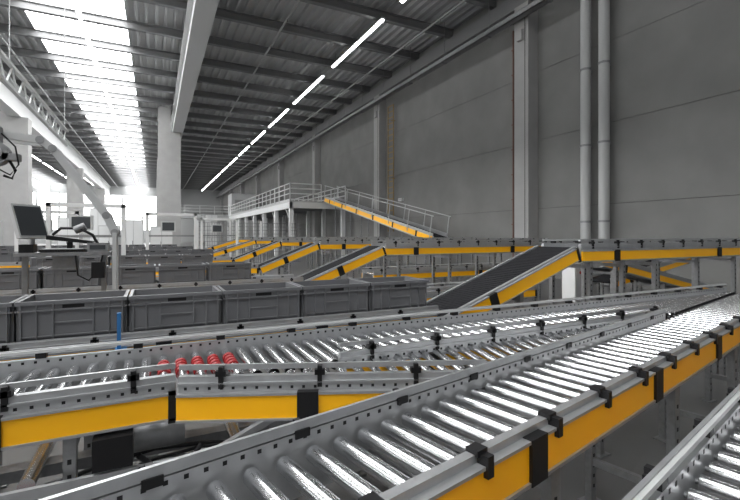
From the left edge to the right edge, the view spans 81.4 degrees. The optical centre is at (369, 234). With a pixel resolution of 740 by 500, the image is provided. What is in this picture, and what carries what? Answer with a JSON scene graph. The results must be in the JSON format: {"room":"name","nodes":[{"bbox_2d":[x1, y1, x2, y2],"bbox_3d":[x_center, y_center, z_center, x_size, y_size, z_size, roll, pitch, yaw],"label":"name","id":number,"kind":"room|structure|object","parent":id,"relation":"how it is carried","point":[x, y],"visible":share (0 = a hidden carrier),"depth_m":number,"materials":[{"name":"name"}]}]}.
{"room":"distribution center","nodes":[
{"label":"distribution center","id":0,"kind":"room"},
{"bbox_2d":[33,183,219,243],"bbox_3d":[-54.180,-4.200,84.881,47.000,11.600,0.300,0,0,-27],"label":"wall","id":1,"kind":"structure","parent":0,"point":[188,196],"depth_m":92.15,"materials":[{"name":"grey paint"}]},
{"bbox_2d":[33,192,155,229],"bbox_3d":[-59.524,-4.500,82.153,35.000,7.000,0.200,0,0,-27],"label":"window","id":2,"kind":"structure","parent":1,"relation":"in","point":[137,207],"depth_m":86.52,"materials":[{"name":"white"}]},
{"bbox_2d":[0,0,483,172],"bbox_3d":[-29.874,-10.070,36.493,47.200,0.140,108.000,0,0,-27],"label":"ceiling","id":3,"kind":"structure","parent":0,"point":[307,15],"depth_m":23.38,"materials":[{"name":"grey"}]},
{"bbox_2d":[26,0,144,166],"bbox_3d":[-23.434,-10.145,39.713,4.400,0.110,108.000,0,0,-27],"label":"skylight","id":4,"kind":"object","parent":3,"relation":"attached to","point":[114,8],"visible":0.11,"depth_m":23.65,"materials":[{"name":"white"}]},
{"bbox_2d":[84,26,101,76],"bbox_3d":[-14.669,-9.685,22.853,0.180,0.630,6.000,0,0,-27],"label":"lamp","id":5,"kind":"object","parent":3,"relation":"hanging from","point":[86,35],"visible":0.91,"depth_m":22.20,"materials":[{"name":"white paint"}]},
{"bbox_2d":[0,0,496,190],"bbox_3d":[-29.740,-9.808,36.001,47.000,0.375,105.240,0,0,-27],"label":"roof purlins","id":6,"kind":"structure","parent":3,"relation":"attached to","point":[122,174],"depth_m":29.24,"materials":[{"name":"grey"}]},
{"bbox_2d":[0,0,68,145],"bbox_3d":[-8.069,-6.554,9.207,0.100,6.132,17.313,0,0,-27],"label":"rail","id":7,"kind":"object","parent":6,"relation":"hanging from","point":[13,69],"visible":1,"depth_m":12.00,"materials":[{"name":"metal"}]},
{"bbox_2d":[0,34,117,186],"bbox_3d":[-26.363,-9.480,37.968,0.100,0.280,106.500,0,0,-27],"label":"pipe","id":8,"kind":"object","parent":6,"relation":"hanging from","point":[1,37],"visible":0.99,"depth_m":27.98,"materials":[{"name":"metal"}]},
{"bbox_2d":[72,0,82,20],"bbox_3d":[-11.315,-9.685,16.144,0.180,0.630,6.000,0,0,-27],"label":"lamp","id":9,"kind":"object","parent":6,"relation":"hanging from","point":[75,2],"visible":1,"depth_m":17.96,"materials":[{"name":"white paint"}]},
{"bbox_2d":[101,83,112,109],"bbox_3d":[-18.023,-9.685,29.561,0.180,0.630,6.000,0,0,-27],"label":"lamp","id":10,"kind":"object","parent":6,"relation":"hanging from","point":[103,84],"visible":1,"depth_m":29.05,"materials":[{"name":"white paint"}]},
{"bbox_2d":[183,0,299,188],"bbox_3d":[-15.809,-9.480,43.246,0.100,0.280,106.500,0,0,-27],"label":"pipe","id":11,"kind":"object","parent":6,"relation":"hanging from","point":[297,1],"visible":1,"depth_m":24.12,"materials":[{"name":"metal"}]},
{"bbox_2d":[212,0,465,191],"bbox_3d":[-10.442,-9.480,45.929,0.100,0.280,106.500,0,0,-27],"label":"pipe","id":12,"kind":"object","parent":6,"relation":"hanging from","point":[462,1],"visible":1,"depth_m":24.14,"materials":[{"name":"grey paint"}]},
{"bbox_2d":[251,130,265,143],"bbox_3d":[-10.823,-9.685,41.546,0.180,0.630,6.000,0,0,-27],"label":"lamp","id":13,"kind":"object","parent":3,"relation":"attached to","point":[263,131],"depth_m":40.99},
{"bbox_2d":[268,108,288,127],"bbox_3d":[-7.468,-9.685,34.838,0.180,0.630,6.000,0,0,-27],"label":"lamp","id":14,"kind":"object","parent":3,"relation":"attached to","point":[286,109],"depth_m":34.30,"materials":[{"name":"plastic"}]},
{"bbox_2d":[293,74,324,103],"bbox_3d":[-4.114,-9.685,28.130,0.180,0.630,6.000,0,0,-27],"label":"lamp","id":15,"kind":"object","parent":3,"relation":"attached to","point":[321,76],"depth_m":27.50,"materials":[{"name":"plastic"}]},
{"bbox_2d":[331,17,384,67],"bbox_3d":[-0.760,-9.685,21.422,0.180,0.630,6.000,0,0,-27],"label":"lamp","id":16,"kind":"object","parent":3,"relation":"attached to","point":[380,20],"depth_m":20.82,"materials":[{"name":"plastic"}]},
{"bbox_2d":[0,242,739,499],"bbox_3d":[-29.829,1.700,36.515,47.300,0.200,108.000,0,0,-27],"label":"floor","id":17,"kind":"structure","parent":0,"point":[632,446],"depth_m":3.32,"materials":[{"name":"concrete"}]},
{"bbox_2d":[0,221,3,245],"bbox_3d":[-16.672,0.499,18.754,0.950,2.199,0.540,0,0,-27],"label":"tall cabinet","id":18,"kind":"object","parent":17,"relation":"on","point":[1,222],"visible":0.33,"depth_m":18.95,"materials":[{"name":"metal"}]},
{"bbox_2d":[0,110,31,245],"bbox_3d":[-23.501,-3.975,28.499,1.670,11.149,1.120,0,0,-27],"label":"concrete column","id":19,"kind":"structure","parent":17,"relation":"on","point":[18,190],"depth_m":28.10,"materials":[{"name":"concrete"}]},
{"bbox_2d":[0,67,110,195],"bbox_3d":[-27.906,-8.680,37.476,0.700,1.860,108.000,0,0,-27],"label":"girder","id":20,"kind":"object","parent":19,"relation":"on","point":[10,104],"visible":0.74,"depth_m":34.67,"materials":[{"name":"metal"}]},
{"bbox_2d":[14,210,78,251],"bbox_3d":[-8.559,0.474,11.415,1.380,2.249,0.125,0,0,-27],"label":"gantry","id":21,"kind":"object","parent":17,"relation":"on","point":[16,241],"visible":0.18,"depth_m":11.47,"materials":[{"name":"metal"}]},
{"bbox_2d":[8,203,111,294],"bbox_3d":[-2.703,0.669,3.781,0.733,1.863,0.282,0,0,-27],"label":"terminal","id":22,"kind":"object","parent":17,"relation":"on","point":[28,221],"visible":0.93,"depth_m":3.74,"materials":[{"name":"grey paint"}]},
{"bbox_2d":[3,131,119,289],"bbox_3d":[-2.825,0.366,3.322,1.722,2.467,0.370,0,0,-27],"label":"frame","id":23,"kind":"object","parent":17,"relation":"on","point":[17,138],"visible":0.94,"depth_m":3.48,"materials":[{"name":"grey paint"}]},
{"bbox_2d":[0,127,21,179],"bbox_3d":[-2.719,-0.606,3.163,0.246,0.389,0.150,0,0,-27],"label":"reel","id":24,"kind":"object","parent":23,"relation":"attached to","point":[6,155],"visible":1,"depth_m":3.16,"materials":[{"name":"metal"}]},
{"bbox_2d":[57,218,74,244],"bbox_3d":[-17.567,0.299,25.015,0.950,2.599,0.540,0,0,-27],"label":"tall cabinet","id":25,"kind":"object","parent":17,"relation":"on","point":[61,222],"visible":0.21,"depth_m":24.71,"materials":[{"name":"metal"}]},
{"bbox_2d":[67,168,84,244],"bbox_3d":[-34.234,-3.975,49.965,1.670,11.149,1.120,0,0,-27],"label":"concrete column","id":26,"kind":"structure","parent":17,"relation":"on","point":[74,194],"depth_m":49.55,"materials":[{"name":"concrete"}]},
{"bbox_2d":[46,202,125,256],"bbox_3d":[-5.831,0.474,8.866,1.380,2.249,0.125,0,0,-27],"label":"gantry","id":27,"kind":"object","parent":17,"relation":"on","point":[74,220],"visible":0.68,"depth_m":8.80,"materials":[{"name":"metal"}]},
{"bbox_2d":[90,208,105,240],"bbox_3d":[-18.372,-0.101,29.084,0.950,3.399,0.540,0,0,-27],"label":"tall cabinet","id":28,"kind":"object","parent":17,"relation":"on","point":[98,219],"visible":0.19,"depth_m":28.80,"materials":[{"name":"metal"}]},
{"bbox_2d":[93,185,104,203],"bbox_3d":[-44.967,-3.976,71.431,1.670,11.149,1.120,0,0,-27],"label":"concrete column","id":29,"kind":"structure","parent":17,"relation":"on","point":[99,192],"depth_m":71.08,"materials":[{"name":"concrete"}]},
{"bbox_2d":[98,225,119,244],"bbox_3d":[-13.631,0.549,22.511,0.950,2.099,0.540,0,0,-27],"label":"tall cabinet","id":30,"kind":"object","parent":17,"relation":"on","point":[102,229],"visible":0.24,"depth_m":22.19,"materials":[{"name":"metal"}]},
{"bbox_2d":[0,256,232,267],"bbox_3d":[-7.513,1.100,10.107,8.200,1.000,0.578,0,0,-27],"label":"conveyor","id":31,"kind":"object","parent":17,"relation":"on","point":[218,258],"visible":0.16,"depth_m":9.73,"materials":[{"name":"metal"}]},
{"bbox_2d":[0,252,21,261],"bbox_3d":[-8.229,0.516,9.749,0.556,0.265,0.390,0,0,-27],"label":"storage tote","id":32,"kind":"object","parent":31,"relation":"on","point":[4,256],"visible":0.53,"depth_m":9.62,"materials":[{"name":"grey plastic"}]},
{"bbox_2d":[119,250,138,254],"bbox_3d":[-6.118,0.516,10.805,0.556,0.265,0.390,0,0,-27],"label":"storage tote","id":33,"kind":"object","parent":31,"relation":"on","point":[128,252],"visible":0.31,"depth_m":10.70,"materials":[{"name":"grey plastic"}]},
{"bbox_2d":[140,250,164,258],"bbox_3d":[-5.590,0.516,11.069,0.556,0.265,0.390,0,0,-27],"label":"storage tote","id":34,"kind":"object","parent":31,"relation":"on","point":[142,252],"visible":0.56,"depth_m":10.89,"materials":[{"name":"grey plastic"}]},
{"bbox_2d":[166,249,189,257],"bbox_3d":[-5.062,0.516,11.332,0.556,0.265,0.390,0,0,-27],"label":"storage tote","id":35,"kind":"object","parent":31,"relation":"on","point":[168,251],"visible":0.49,"depth_m":11.20,"materials":[{"name":"grey plastic"}]},
{"bbox_2d":[190,249,213,253],"bbox_3d":[-4.535,0.516,11.596,0.556,0.265,0.390,0,0,-27],"label":"storage tote","id":36,"kind":"object","parent":31,"relation":"on","point":[192,251],"visible":0.62,"depth_m":11.44,"materials":[{"name":"grey plastic"}]},
{"bbox_2d":[126,220,143,246],"bbox_3d":[-12.647,0.400,23.002,0.950,2.399,0.540,0,0,-27],"label":"tall cabinet","id":37,"kind":"object","parent":17,"relation":"on","point":[134,229],"visible":0.5,"depth_m":22.80,"materials":[{"name":"metal"}]},
{"bbox_2d":[0,274,302,295],"bbox_3d":[-4.047,1.100,4.908,6.650,1.000,0.578,0,0,-27],"label":"conveyor","id":38,"kind":"object","parent":17,"relation":"on","point":[283,277],"visible":0.35,"depth_m":5.37,"materials":[{"name":"metal"}]},
{"bbox_2d":[0,267,46,289],"bbox_3d":[-4.070,0.516,4.897,0.556,0.265,0.390,0,0,-27],"label":"storage tote","id":39,"kind":"object","parent":38,"relation":"on","point":[10,278],"visible":0.59,"depth_m":4.78,"materials":[{"name":"grey plastic"}]},
{"bbox_2d":[42,266,100,287],"bbox_3d":[-3.542,0.516,5.161,0.556,0.265,0.390,0,0,-27],"label":"storage tote","id":40,"kind":"object","parent":38,"relation":"on","point":[52,278],"visible":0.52,"depth_m":4.98,"materials":[{"name":"grey plastic"}]},
{"bbox_2d":[107,264,155,284],"bbox_3d":[-3.014,0.516,5.425,0.556,0.265,0.390,0,0,-27],"label":"storage tote","id":41,"kind":"object","parent":38,"relation":"on","point":[133,273],"visible":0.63,"depth_m":5.29,"materials":[{"name":"grey plastic"}]},
{"bbox_2d":[159,263,205,282],"bbox_3d":[-2.486,0.516,5.689,0.556,0.265,0.390,0,0,-27],"label":"storage tote","id":42,"kind":"object","parent":38,"relation":"on","point":[171,272],"visible":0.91,"depth_m":5.53,"materials":[{"name":"grey plastic"}]},
{"bbox_2d":[206,261,251,280],"bbox_3d":[-1.959,0.516,5.952,0.556,0.265,0.390,0,0,-27],"label":"storage tote","id":43,"kind":"object","parent":38,"relation":"on","point":[215,271],"visible":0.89,"depth_m":5.80,"materials":[{"name":"grey plastic"}]},
{"bbox_2d":[156,180,156,225],"bbox_3d":[-36.694,-3.976,75.568,1.670,11.149,1.120,0,0,-27],"label":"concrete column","id":44,"kind":"structure","parent":17,"relation":"on","point":[156,180],"depth_m":74.79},
{"bbox_2d":[157,158,157,225],"bbox_3d":[-25.961,-3.975,54.102,1.670,11.149,1.120,0,0,-27],"label":"concrete column","id":45,"kind":"structure","parent":17,"relation":"on","point":[157,158],"depth_m":53.34,"materials":[{"name":"concrete"}]},
{"bbox_2d":[150,226,172,245],"bbox_3d":[-9.696,0.600,20.006,0.950,1.999,0.540,0,0,-27],"label":"tall cabinet","id":46,"kind":"object","parent":17,"relation":"on","point":[154,230],"visible":0.23,"depth_m":19.74,"materials":[{"name":"metal"}]},
{"bbox_2d":[158,106,180,245],"bbox_3d":[-15.228,-3.975,32.635,1.670,11.149,1.120,0,0,-27],"label":"concrete column","id":47,"kind":"structure","parent":17,"relation":"on","point":[169,143],"depth_m":32.16,"materials":[{"name":"concrete"}]},
{"bbox_2d":[171,0,218,137],"bbox_3d":[-19.185,-8.680,41.837,0.700,1.860,108.000,0,0,-27],"label":"girder","id":48,"kind":"object","parent":47,"relation":"on","point":[200,14],"visible":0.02,"depth_m":19.32,"materials":[{"name":"white paint"}]},
{"bbox_2d":[146,213,196,249],"bbox_3d":[-5.875,0.474,12.757,1.380,2.249,0.125,0,0,-27],"label":"gantry","id":49,"kind":"object","parent":17,"relation":"on","point":[166,226],"visible":0.79,"depth_m":12.68,"materials":[{"name":"metal"}]},
{"bbox_2d":[156,263,258,276],"bbox_3d":[-5.724,1.100,7.424,7.400,1.000,0.578,0,0,-27],"label":"conveyor","id":50,"kind":"object","parent":17,"relation":"on","point":[254,267],"visible":0.05,"depth_m":8.80,"materials":[{"name":"metal"}]},
{"bbox_2d":[29,257,52,266],"bbox_3d":[-5.554,0.516,7.509,0.556,0.265,0.390,0,0,-27],"label":"storage tote","id":51,"kind":"object","parent":50,"relation":"on","point":[34,261],"visible":0.25,"depth_m":7.30,"materials":[{"name":"grey plastic"}]},
{"bbox_2d":[79,255,110,265],"bbox_3d":[-5.027,0.516,7.773,0.556,0.265,0.390,0,0,-27],"label":"storage tote","id":52,"kind":"object","parent":50,"relation":"on","point":[83,260],"visible":0.41,"depth_m":7.61,"materials":[{"name":"grey plastic"}]},
{"bbox_2d":[111,255,145,264],"bbox_3d":[-4.499,0.516,8.036,0.556,0.265,0.390,0,0,-27],"label":"storage tote","id":53,"kind":"object","parent":50,"relation":"on","point":[123,259],"visible":0.52,"depth_m":7.90,"materials":[{"name":"grey plastic"}]},
{"bbox_2d":[148,254,180,266],"bbox_3d":[-3.971,0.516,8.300,0.556,0.265,0.390,0,0,-27],"label":"storage tote","id":54,"kind":"object","parent":50,"relation":"on","point":[165,258],"visible":0.65,"depth_m":8.14,"materials":[{"name":"grey plastic"}]},
{"bbox_2d":[181,254,212,263],"bbox_3d":[-3.443,0.516,8.564,0.556,0.265,0.390,0,0,-27],"label":"storage tote","id":55,"kind":"object","parent":50,"relation":"on","point":[186,258],"visible":0.72,"depth_m":8.41,"materials":[{"name":"grey plastic"}]},
{"bbox_2d":[206,214,217,250],"bbox_3d":[-13.989,-0.101,37.984,0.950,3.399,0.540,0,0,-27],"label":"tall cabinet","id":56,"kind":"object","parent":17,"relation":"on","point":[210,222],"visible":0.56,"depth_m":37.73,"materials":[{"name":"metal"}]},
{"bbox_2d":[201,218,237,255],"bbox_3d":[-5.831,0.474,16.692,1.380,2.249,0.125,0,0,-27],"label":"gantry","id":57,"kind":"object","parent":17,"relation":"on","point":[214,228],"visible":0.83,"depth_m":16.61,"materials":[{"name":"metal"}]},
{"bbox_2d":[0,305,440,488],"bbox_3d":[-1.638,1.030,2.792,4.766,1.140,0.659,0,0,-27],"label":"conveyor","id":58,"kind":"object","parent":17,"relation":"on","point":[4,347],"depth_m":2.78,"materials":[{"name":"metal"}]},
{"bbox_2d":[0,294,29,343],"bbox_3d":[-2.357,0.516,2.478,0.556,0.265,0.390,0,0,-27],"label":"storage tote","id":59,"kind":"object","parent":58,"relation":"on","point":[7,309],"visible":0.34,"depth_m":2.44,"materials":[{"name":"grey plastic"}]},
{"bbox_2d":[14,290,129,341],"bbox_3d":[-1.851,0.516,2.730,0.556,0.265,0.390,0,0,-27],"label":"storage tote","id":60,"kind":"object","parent":58,"relation":"on","point":[72,314],"visible":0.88,"depth_m":2.58,"materials":[{"name":"grey plastic"}]},
{"bbox_2d":[128,285,221,331],"bbox_3d":[-1.346,0.516,2.983,0.556,0.265,0.390,0,0,-27],"label":"storage tote","id":61,"kind":"object","parent":58,"relation":"on","point":[173,307],"visible":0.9,"depth_m":2.83,"materials":[{"name":"grey plastic"}]},
{"bbox_2d":[216,282,301,323],"bbox_3d":[-0.841,0.516,3.236,0.556,0.265,0.390,0,0,-27],"label":"storage tote","id":62,"kind":"object","parent":58,"relation":"on","point":[274,300],"visible":0.77,"depth_m":3.08,"materials":[{"name":"grey plastic"}]},
{"bbox_2d":[290,279,369,316],"bbox_3d":[-0.335,0.516,3.488,0.556,0.265,0.390,0,0,-27],"label":"storage tote","id":63,"kind":"object","parent":58,"relation":"on","point":[334,296],"visible":0.71,"depth_m":3.33,"materials":[{"name":"grey plastic"}]},
{"bbox_2d":[352,276,428,310],"bbox_3d":[0.170,0.516,3.741,0.556,0.265,0.390,0,0,-27],"label":"storage tote","id":64,"kind":"object","parent":58,"relation":"on","point":[395,292],"visible":0.62,"depth_m":3.59,"materials":[{"name":"grey plastic"}]},
{"bbox_2d":[204,239,238,249],"bbox_3d":[-6.545,0.883,18.529,1.625,1.433,0.578,0,0,-27],"label":"conveyor","id":65,"kind":"object","parent":17,"relation":"on","point":[224,244],"visible":0.43,"depth_m":18.41,"materials":[{"name":"metal"}]},
{"bbox_2d":[220,194,222,242],"bbox_3d":[-31.627,-3.601,91.629,0.619,10.399,0.700,0,0,-27],"label":"wall column","id":66,"kind":"structure","parent":17,"relation":"on","point":[221,197],"depth_m":91.39,"materials":[{"name":"grey"}]},
{"bbox_2d":[213,240,256,256],"bbox_3d":[-4.890,0.883,15.220,1.625,1.433,0.578,0,0,-27],"label":"conveyor","id":67,"kind":"object","parent":17,"relation":"on","point":[223,252],"visible":0.57,"depth_m":15.05,"materials":[{"name":"metal"}]},
{"bbox_2d":[228,193,255,246],"bbox_3d":[-17.253,-1.901,57.874,3.100,6.999,3.040,0,0,-27],"label":"cabin","id":68,"kind":"object","parent":17,"relation":"on","point":[232,198],"visible":0.26,"depth_m":56.49,"materials":[{"name":"metal"}]},
{"bbox_2d":[240,181,243,236],"bbox_3d":[-20.894,-3.600,70.163,0.619,10.399,0.700,0,0,-27],"label":"wall column","id":69,"kind":"structure","parent":17,"relation":"on","point":[242,184],"depth_m":69.86,"materials":[{"name":"grey"}]},
{"bbox_2d":[197,220,300,262],"bbox_3d":[-5.948,0.450,21.567,5.150,2.299,0.100,0,0,-27],"label":"fence","id":70,"kind":"object","parent":17,"relation":"on","point":[198,222],"visible":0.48,"depth_m":21.51,"materials":[{"name":"metal"}]},
{"bbox_2d":[233,241,281,275],"bbox_3d":[-3.231,0.883,12.248,1.333,1.433,0.578,0,0,-27],"label":"conveyor","id":71,"kind":"object","parent":17,"relation":"on","point":[250,255],"visible":0.7,"depth_m":12.06,"materials":[{"name":"metal"}]},
{"bbox_2d":[255,171,259,246],"bbox_3d":[-15.528,-3.600,59.430,0.619,10.399,0.700,0,0,-27],"label":"wall column","id":72,"kind":"structure","parent":17,"relation":"on","point":[257,179],"depth_m":59.18,"materials":[{"name":"grey"}]},
{"bbox_2d":[181,182,345,256],"bbox_3d":[-13.216,-0.993,41.929,10.939,5.184,29.625,0,0,-27],"label":"mezzanine","id":73,"kind":"object","parent":17,"relation":"on","point":[290,208],"visible":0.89,"depth_m":36.33,"materials":[{"name":"grey paint"}]},
{"bbox_2d":[277,157,283,248],"bbox_3d":[-10.161,-3.600,48.697,0.619,10.399,0.700,0,0,-27],"label":"wall column","id":74,"kind":"structure","parent":17,"relation":"on","point":[280,167],"depth_m":48.41,"materials":[{"name":"grey"}]},
{"bbox_2d":[258,242,320,274],"bbox_3d":[-1.800,0.883,9.386,1.333,1.433,0.578,0,0,-27],"label":"conveyor","id":75,"kind":"object","parent":17,"relation":"on","point":[281,260],"visible":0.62,"depth_m":9.21,"materials":[{"name":"metal"}]},
{"bbox_2d":[238,237,367,268],"bbox_3d":[-2.650,0.844,20.477,7.075,1.512,0.578,0,0,-27],"label":"conveyor","id":76,"kind":"object","parent":17,"relation":"on","point":[240,239],"visible":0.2,"depth_m":19.22,"materials":[{"name":"metal"}]},
{"bbox_2d":[312,134,319,252],"bbox_3d":[-4.795,-3.600,37.964,0.619,10.399,0.700,0,0,-27],"label":"wall column","id":77,"kind":"structure","parent":17,"relation":"on","point":[316,144],"depth_m":37.68,"materials":[{"name":"grey"}]},
{"bbox_2d":[254,237,421,274],"bbox_3d":[-0.995,0.844,17.167,7.075,1.512,0.578,0,0,-27],"label":"conveyor","id":78,"kind":"object","parent":17,"relation":"on","point":[258,241],"visible":0.23,"depth_m":16.34,"materials":[{"name":"metal"}]},
{"bbox_2d":[297,245,386,280],"bbox_3d":[-0.458,0.883,6.703,1.333,1.433,0.578,0,0,-27],"label":"conveyor","id":79,"kind":"object","parent":17,"relation":"on","point":[343,265],"visible":0.58,"depth_m":6.58,"materials":[{"name":"metal"}]},
{"bbox_2d":[0,283,735,499],"bbox_3d":[0.291,1.079,2.443,9.106,1.042,1.210,0,0,-27],"label":"conveyor","id":80,"kind":"object","parent":17,"relation":"on","point":[45,401],"visible":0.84,"depth_m":2.03,"materials":[{"name":"metal"}]},
{"bbox_2d":[35,440,224,499],"bbox_3d":[-1.067,1.082,1.910,3.004,0.197,0.310,0,0,-27],"label":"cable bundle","id":81,"kind":"object","parent":80,"relation":"attached to","point":[207,443],"visible":0.05,"depth_m":2.01,"materials":[{"name":"plastic"}]},
{"bbox_2d":[92,422,203,473],"bbox_3d":[-1.097,0.938,1.799,0.849,0.265,0.300,0,0,-27],"label":"motor","id":82,"kind":"object","parent":80,"relation":"attached to","point":[112,450],"visible":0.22,"depth_m":1.74,"materials":[{"name":"black metal"}]},
{"bbox_2d":[277,237,474,280],"bbox_3d":[0.525,0.844,14.126,7.075,1.512,0.578,0,0,-27],"label":"conveyor","id":83,"kind":"object","parent":17,"relation":"on","point":[289,242],"visible":0.2,"depth_m":13.04,"materials":[{"name":"metal"}]},
{"bbox_2d":[374,94,385,260],"bbox_3d":[0.572,-3.600,27.231,0.619,10.399,0.700,0,0,-27],"label":"wall column","id":84,"kind":"structure","parent":17,"relation":"on","point":[380,108],"depth_m":27.01,"materials":[{"name":"grey"}]},
{"bbox_2d":[324,185,450,266],"bbox_3d":[0.127,-0.927,24.343,0.950,5.053,13.270,0,0,-27],"label":"conveyor","id":85,"kind":"object","parent":17,"relation":"on","point":[406,226],"visible":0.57,"depth_m":22.66,"materials":[{"name":"metal"}]},
{"bbox_2d":[39,293,739,499],"bbox_3d":[1.960,1.085,2.823,7.341,1.030,0.534,0,0,-39],"label":"conveyor","id":86,"kind":"object","parent":17,"relation":"on","point":[539,408],"visible":0.96,"depth_m":1.48,"materials":[{"name":"metal"}]},
{"bbox_2d":[245,281,536,370],"bbox_3d":[-1.476,1.154,4.852,8.700,0.892,0.578,0,0,-27],"label":"conveyor","id":87,"kind":"object","parent":17,"relation":"on","point":[432,291],"visible":0.02,"depth_m":6.34,"materials":[{"name":"metal"}]},
{"bbox_2d":[313,238,547,285],"bbox_3d":[1.957,0.844,11.264,7.075,1.512,0.578,0,0,-27],"label":"conveyor","id":88,"kind":"object","parent":17,"relation":"on","point":[324,245],"visible":0.3,"depth_m":9.99,"materials":[{"name":"metal"}]},
{"bbox_2d":[362,262,561,300],"bbox_3d":[3.175,1.129,10.197,7.200,0.942,0.578,0,0,-27],"label":"conveyor","id":89,"kind":"object","parent":17,"relation":"on","point":[441,272],"visible":0.23,"depth_m":9.10,"materials":[{"name":"metal"}]},
{"bbox_2d":[427,245,581,315],"bbox_3d":[1.279,0.858,4.296,1.730,1.483,0.578,0,0,-27],"label":"conveyor","id":90,"kind":"object","parent":17,"relation":"on","point":[508,280],"visible":0.54,"depth_m":4.20,"materials":[{"name":"metal"}]},
{"bbox_2d":[371,239,653,308],"bbox_3d":[3.298,0.844,8.581,7.075,1.512,0.578,0,0,-27],"label":"conveyor","id":91,"kind":"object","parent":17,"relation":"on","point":[436,248],"visible":0.39,"depth_m":7.45,"materials":[{"name":"metal"}]},
{"bbox_2d":[514,0,537,237],"bbox_3d":[5.939,-3.600,16.497,0.619,10.399,0.700,0,0,-27],"label":"wall column","id":92,"kind":"structure","parent":17,"relation":"on","point":[525,29],"depth_m":16.26,"materials":[{"name":"grey"}]},
{"bbox_2d":[562,262,580,302],"bbox_3d":[2.808,0.975,5.821,0.330,1.250,0.220,0,0,-27],"label":"control box","id":93,"kind":"object","parent":17,"relation":"on","point":[571,277],"visible":0.45,"depth_m":5.71,"materials":[{"name":"white paint"}]},
{"bbox_2d":[541,238,739,304],"bbox_3d":[4.155,0.824,5.733,4.640,1.552,0.578,0,0,-27],"label":"conveyor","id":94,"kind":"object","parent":17,"relation":"on","point":[620,252],"visible":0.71,"depth_m":5.10,"materials":[{"name":"metal"}]},
{"bbox_2d":[593,258,691,295],"bbox_3d":[5.684,0.978,8.879,2.959,1.244,0.578,0,0,-27],"label":"conveyor","id":95,"kind":"object","parent":17,"relation":"on","point":[664,266],"visible":0.17,"depth_m":8.58,"materials":[{"name":"metal"}]},
{"bbox_2d":[593,262,713,320],"bbox_3d":[4.914,0.953,7.600,3.259,1.294,0.578,0,0,-27],"label":"conveyor","id":96,"kind":"object","parent":17,"relation":"on","point":[638,273],"visible":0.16,"depth_m":7.39,"materials":[{"name":"metal"}]},
{"bbox_2d":[622,384,739,499],"bbox_3d":[1.990,1.079,1.800,4.176,1.042,0.585,0,0,-40],"label":"conveyor","id":97,"kind":"object","parent":17,"relation":"on","point":[705,465],"visible":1,"depth_m":1.17,"materials":[{"name":"metal"}]},
{"bbox_3d":[-53.688,-3.976,67.071,1.670,11.149,1.120,0,0,-27],"label":"concrete column","id":98,"kind":"structure","parent":17,"relation":"on","visible":0},
{"bbox_2d":[32,175,50,193],"bbox_3d":[-36.672,-8.680,33.094,0.700,1.860,108.000,0,0,-27],"label":"girder","id":99,"kind":"object","parent":98,"relation":"on","point":[38,184],"visible":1,"depth_m":74.90,"materials":[{"name":"metal"}]},
{"bbox_3d":[-9.537,1.100,12.897,8.775,1.000,0.578,0,0,-27],"label":"conveyor","id":100,"kind":"object","parent":17,"relation":"on","visible":0},
{"bbox_2d":[0,248,13,251],"bbox_3d":[-10.509,0.516,12.410,0.556,0.265,0.390,0,0,-27],"label":"storage tote","id":101,"kind":"object","parent":100,"relation":"on","point":[1,249],"visible":0.25,"depth_m":12.28,"materials":[{"name":"grey plastic"}]},
{"bbox_2d":[134,247,153,253],"bbox_3d":[-7.343,0.516,13.993,0.556,0.265,0.390,0,0,-27],"label":"storage tote","id":102,"kind":"object","parent":100,"relation":"on","point":[135,248],"visible":0.41,"depth_m":13.80,"materials":[{"name":"grey plastic"}]},
{"bbox_2d":[155,246,173,252],"bbox_3d":[-6.816,0.516,14.257,0.556,0.265,0.390,0,0,-27],"label":"storage tote","id":103,"kind":"object","parent":100,"relation":"on","point":[165,248],"visible":0.5,"depth_m":14.11,"materials":[{"name":"grey plastic"}]},
{"bbox_2d":[175,246,192,248],"bbox_3d":[-6.288,0.516,14.521,0.556,0.265,0.390,0,0,-27],"label":"storage tote","id":104,"kind":"object","parent":100,"relation":"on","point":[176,247],"visible":0.48,"depth_m":14.39,"materials":[{"name":"grey plastic"}]},
{"bbox_2d":[222,0,739,293],"bbox_3d":[-8.810,-4.200,47.025,0.300,11.600,108.000,0,0,-27],"label":"wall","id":105,"kind":"structure","parent":0,"point":[675,66],"depth_m":15.15,"materials":[{"name":"grey"}]},
{"bbox_2d":[219,0,533,194],"bbox_3d":[-9.110,-9.150,46.875,0.330,0.600,108.000,0,0,-27],"label":"girder","id":106,"kind":"object","parent":105,"relation":"attached to","point":[505,9],"visible":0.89,"depth_m":23.42,"materials":[{"name":"grey"}]},
{"bbox_2d":[216,0,552,197],"bbox_3d":[-9.696,-9.025,46.582,0.280,1.950,108.000,0,0,-27],"label":"cable tray","id":107,"kind":"object","parent":105,"relation":"attached to","point":[535,5],"visible":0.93,"depth_m":20.79,"materials":[{"name":"metal"}]},
{"bbox_2d":[388,104,394,231],"bbox_3d":[1.363,-4.005,26.005,0.298,7.610,0.700,0,0,-27],"label":"ladder","id":108,"kind":"object","parent":105,"relation":"attached to","point":[393,120],"visible":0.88,"depth_m":25.92,"materials":[{"name":"metal"}]},
{"bbox_2d":[511,31,513,256],"bbox_3d":[5.790,-3.305,17.318,0.148,9.790,0.100,0,0,-27],"label":"vertical conduit","id":109,"kind":"object","parent":105,"relation":"attached to","point":[512,50],"visible":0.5,"depth_m":17.28,"materials":[{"name":"brown"}]},
{"bbox_2d":[580,0,591,238],"bbox_3d":[7.164,-3.605,14.177,0.454,10.390,0.346,0,0,0],"label":"drain pipe","id":110,"kind":"object","parent":105,"relation":"attached to","point":[585,5],"visible":0.9,"depth_m":14.05,"materials":[{"name":"metal"}]},
{"bbox_2d":[598,0,610,284],"bbox_3d":[7.455,-3.605,13.596,0.454,10.390,0.346,0,0,0],"label":"drain pipe","id":111,"kind":"object","parent":105,"relation":"attached to","point":[604,64],"visible":0.91,"depth_m":13.46,"materials":[{"name":"metal"}]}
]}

